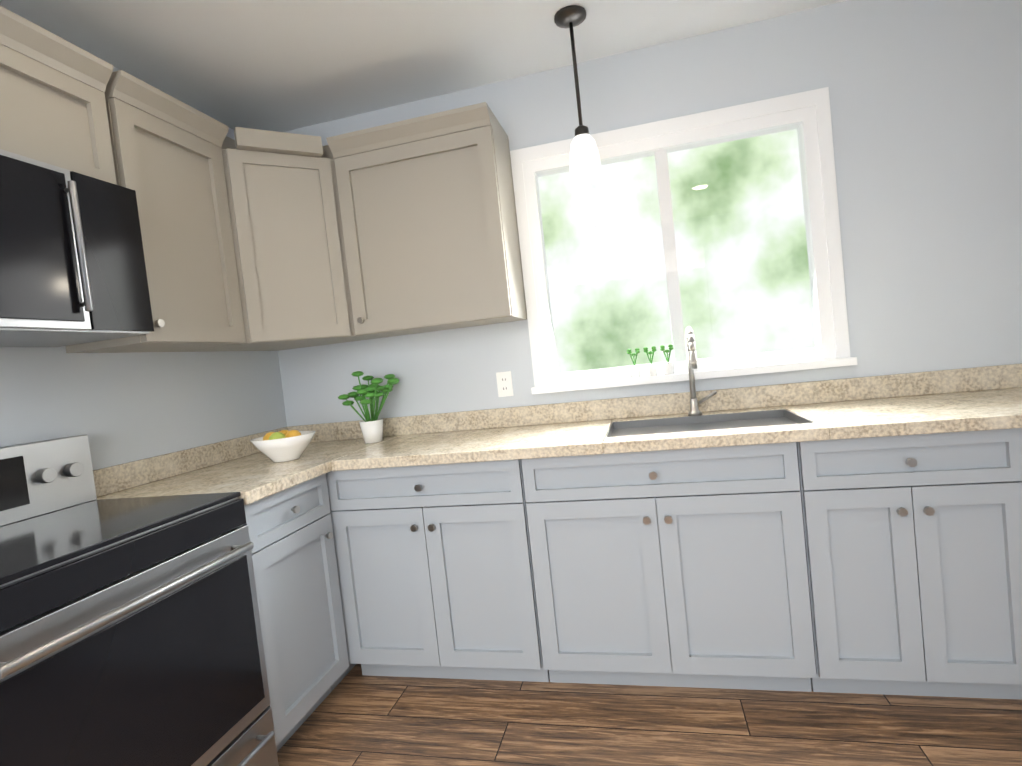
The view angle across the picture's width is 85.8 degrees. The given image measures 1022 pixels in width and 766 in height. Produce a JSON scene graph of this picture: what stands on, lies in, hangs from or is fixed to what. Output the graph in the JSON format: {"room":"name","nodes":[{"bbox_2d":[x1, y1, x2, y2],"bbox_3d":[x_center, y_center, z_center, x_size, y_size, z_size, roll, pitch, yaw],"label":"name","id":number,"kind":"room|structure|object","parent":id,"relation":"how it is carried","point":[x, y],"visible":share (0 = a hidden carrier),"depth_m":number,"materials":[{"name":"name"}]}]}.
{"room":"kitchen","nodes":[
{"label":"kitchen","id":0,"kind":"room"},
{"bbox_2d":[0,67,286,469],"bbox_3d":[-1.547,0.081,1.615,0.120,2.480,2.810,-6,2,14],"label":"wall","id":1,"kind":"structure","parent":0,"point":[119,408],"depth_m":2.03,"materials":[{"name":"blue paint"}]},
{"bbox_2d":[0,6,116,184],"bbox_3d":[-1.440,-0.729,1.334,0.365,0.370,0.760,-6,2,14],"label":"upper cabinet","id":2,"kind":"object","parent":1,"relation":"attached to","point":[53,109],"visible":0.79,"depth_m":1.51,"materials":[{"name":"beige wood"}]},
{"bbox_2d":[0,149,153,346],"bbox_3d":[-1.366,-0.328,1.343,0.429,0.437,0.756,-6,2,14],"label":"over-the-range microwave","id":3,"kind":"object","parent":2,"relation":"attached to","point":[72,266],"visible":1,"depth_m":1.44,"materials":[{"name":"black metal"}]},
{"bbox_2d":[66,70,245,352],"bbox_3d":[-1.269,-0.541,1.955,0.365,0.830,0.450,-6,2,14],"label":"upper cabinet","id":4,"kind":"object","parent":1,"relation":"attached to","point":[168,159],"visible":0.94,"depth_m":1.90,"materials":[{"name":"beige wood"}]},
{"bbox_2d":[182,127,383,351],"bbox_3d":[-1.021,-0.588,2.446,0.620,0.830,0.620,-6,2,14],"label":"upper cabinet","id":5,"kind":"object","parent":1,"relation":"attached to","point":[287,231],"visible":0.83,"depth_m":2.25,"materials":[{"name":"beige wood"}]},
{"bbox_2d":[0,0,845,131],"bbox_3d":[-0.231,-1.242,-1.464,6.409,0.120,8.000,-6,2,14],"label":"ceiling","id":6,"kind":"structure","parent":0,"point":[279,65],"depth_m":2.12,"materials":[{"name":"white paint"}]},
{"bbox_2d":[554,5,601,183],"bbox_3d":[0.253,-1.073,2.066,0.120,0.604,0.120,-6,2,14],"label":"pendant lamp","id":7,"kind":"object","parent":6,"relation":"hanging from","point":[585,165],"visible":1,"depth_m":2.04,"materials":[{"name":"white glass"}]},
{"bbox_2d":[277,664,1021,765],"bbox_3d":[-0.511,1.385,-1.221,7.560,0.100,8.000,-6,2,14],"label":"floor","id":8,"kind":"structure","parent":0,"point":[356,717],"depth_m":1.77,"materials":[{"name":"brown wood"}]},
{"bbox_2d":[0,435,278,765],"bbox_3d":[-1.123,0.726,1.355,0.696,1.130,0.760,-6,2,14],"label":"range","id":9,"kind":"object","parent":8,"relation":"on","point":[130,632],"visible":1,"depth_m":1.32,"materials":[{"name":"silver metal"}]},
{"bbox_2d":[243,473,348,751],"bbox_3d":[-0.997,0.815,1.980,0.624,0.875,0.450,-6,2,14],"label":"base cabinet","id":10,"kind":"object","parent":8,"relation":"on","point":[290,529],"visible":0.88,"depth_m":1.90,"materials":[{"name":"grey wood"}]},
{"bbox_2d":[93,435,332,504],"bbox_3d":[-1.047,0.316,1.941,0.639,0.129,0.456,-6,2,14],"label":"countertop","id":11,"kind":"structure","parent":10,"relation":"on","point":[237,465],"depth_m":2.01,"materials":[{"name":"stone"}]},
{"bbox_2d":[328,511,355,689],"bbox_3d":[-0.893,0.782,2.508,0.580,0.875,0.617,-6,2,14],"label":"base cabinet","id":12,"kind":"object","parent":8,"relation":"on","point":[343,675],"visible":0.04,"depth_m":2.25,"materials":[{"name":"grey wood"}]},
{"bbox_2d":[326,459,549,681],"bbox_3d":[-0.235,0.719,2.342,0.780,0.875,0.624,-6,2,14],"label":"base cabinet","id":13,"kind":"object","parent":8,"relation":"on","point":[435,571],"visible":0.94,"depth_m":2.06,"materials":[{"name":"grey wood"}]},
{"bbox_2d":[521,442,816,691],"bbox_3d":[0.582,0.639,2.140,0.900,0.875,0.624,-6,2,14],"label":"base cabinet","id":14,"kind":"object","parent":8,"relation":"on","point":[679,568],"visible":0.88,"depth_m":1.86,"materials":[{"name":"grey wood"}]},
{"bbox_2d":[217,363,1021,470],"bbox_3d":[0.454,0.147,2.132,3.482,0.129,0.637,-6,2,14],"label":"countertop","id":15,"kind":"structure","parent":14,"relation":"on","point":[962,400],"depth_m":2.12,"materials":[{"name":"stone"}]},
{"bbox_2d":[250,430,315,461],"bbox_3d":[-0.924,0.254,2.245,0.250,0.121,0.250,-6,2,14],"label":"fruit bowl","id":16,"kind":"object","parent":15,"relation":"on","point":[283,445],"visible":1,"depth_m":2.18,"materials":[{"name":"white ceramic"}]},
{"bbox_2d":[338,371,398,442],"bbox_3d":[-0.614,0.102,2.539,0.298,0.332,0.289,-6,2,14],"label":"potted plant","id":17,"kind":"object","parent":15,"relation":"on","point":[372,429],"visible":1,"depth_m":2.50,"materials":[{"name":"green plant"}]},
{"bbox_2d":[685,327,716,415],"bbox_3d":[0.758,-0.046,2.187,0.121,0.365,0.208,-6,2,14],"label":"faucet","id":18,"kind":"object","parent":15,"relation":"on","point":[691,355],"visible":1,"depth_m":2.26,"materials":[{"name":"silver metal"}]},
{"bbox_2d":[606,409,814,436],"bbox_3d":[0.718,0.168,2.078,0.686,0.036,0.416,-6,2,14],"label":"sink basin","id":19,"kind":"object","parent":15,"relation":"in","point":[715,422],"visible":0.69,"depth_m":2.22,"materials":[{"name":"silver metal"}]},
{"bbox_2d":[796,428,1021,699],"bbox_3d":[1.312,0.569,1.960,0.600,0.875,0.624,-6,2,14],"label":"base cabinet","id":20,"kind":"object","parent":8,"relation":"on","point":[913,546],"visible":0.94,"depth_m":1.68,"materials":[{"name":"grey wood"}]},
{"bbox_2d":[278,0,1021,426],"bbox_3d":[0.785,-0.202,2.422,4.055,2.480,0.120,-6,2,14],"label":"wall","id":21,"kind":"structure","parent":0,"point":[926,110],"depth_m":2.18,"materials":[{"name":"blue paint"}]},
{"bbox_2d":[326,102,527,336],"bbox_3d":[-0.349,-0.658,2.411,0.700,0.830,0.365,-6,2,14],"label":"upper cabinet","id":22,"kind":"object","parent":21,"relation":"attached to","point":[429,221],"visible":1,"depth_m":2.29,"materials":[{"name":"beige wood"}]},
{"bbox_2d":[496,371,513,396],"bbox_3d":[-0.029,0.006,2.565,0.072,0.115,0.008,-6,2,14],"label":"electrical outlet","id":23,"kind":"object","parent":21,"relation":"attached to","point":[504,384],"visible":1,"depth_m":2.56,"materials":[{"name":"white plastic"}]},
{"bbox_2d":[510,87,856,393],"bbox_3d":[0.685,-0.561,2.360,1.310,1.100,0.140,-6,2,14],"label":"window","id":24,"kind":"structure","parent":21,"relation":"in","point":[809,112],"depth_m":2.31,"materials":[{"name":"white wood"}]},
{"bbox_2d":[627,348,639,377],"bbox_3d":[0.535,-0.087,2.383,0.056,0.127,0.048,-6,2,14],"label":"potted plant","id":25,"kind":"object","parent":24,"relation":"on","point":[634,371],"visible":1,"depth_m":2.37,"materials":[{"name":"white ceramic"}]},
{"bbox_2d":[643,346,656,375],"bbox_3d":[0.603,-0.093,2.367,0.056,0.127,0.048,-6,2,14],"label":"potted plant","id":26,"kind":"object","parent":24,"relation":"on","point":[651,368],"visible":0.98,"depth_m":2.35,"materials":[{"name":"white ceramic"}]},
{"bbox_2d":[660,344,673,374],"bbox_3d":[0.671,-0.100,2.350,0.056,0.127,0.048,-6,2,14],"label":"potted plant","id":27,"kind":"object","parent":24,"relation":"on","point":[668,367],"visible":0.98,"depth_m":2.34,"materials":[{"name":"white ceramic"}]},
{"bbox_2d":[536,124,818,372],"bbox_3d":[0.689,-0.547,2.370,1.098,0.908,0.004,-6,2,14],"label":"window panel","id":28,"kind":"object","parent":24,"relation":"attached to","point":[678,296],"visible":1,"depth_m":2.36,"materials":[{"name":"clear glass"}]},
{"label":"outside","id":29,"kind":"structure","parent":0,"visible":0},
{"bbox_2d":[538,129,814,372],"bbox_3d":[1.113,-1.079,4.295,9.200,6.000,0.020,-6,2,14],"label":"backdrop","id":30,"kind":"structure","parent":29,"point":[784,277],"depth_m":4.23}
]}

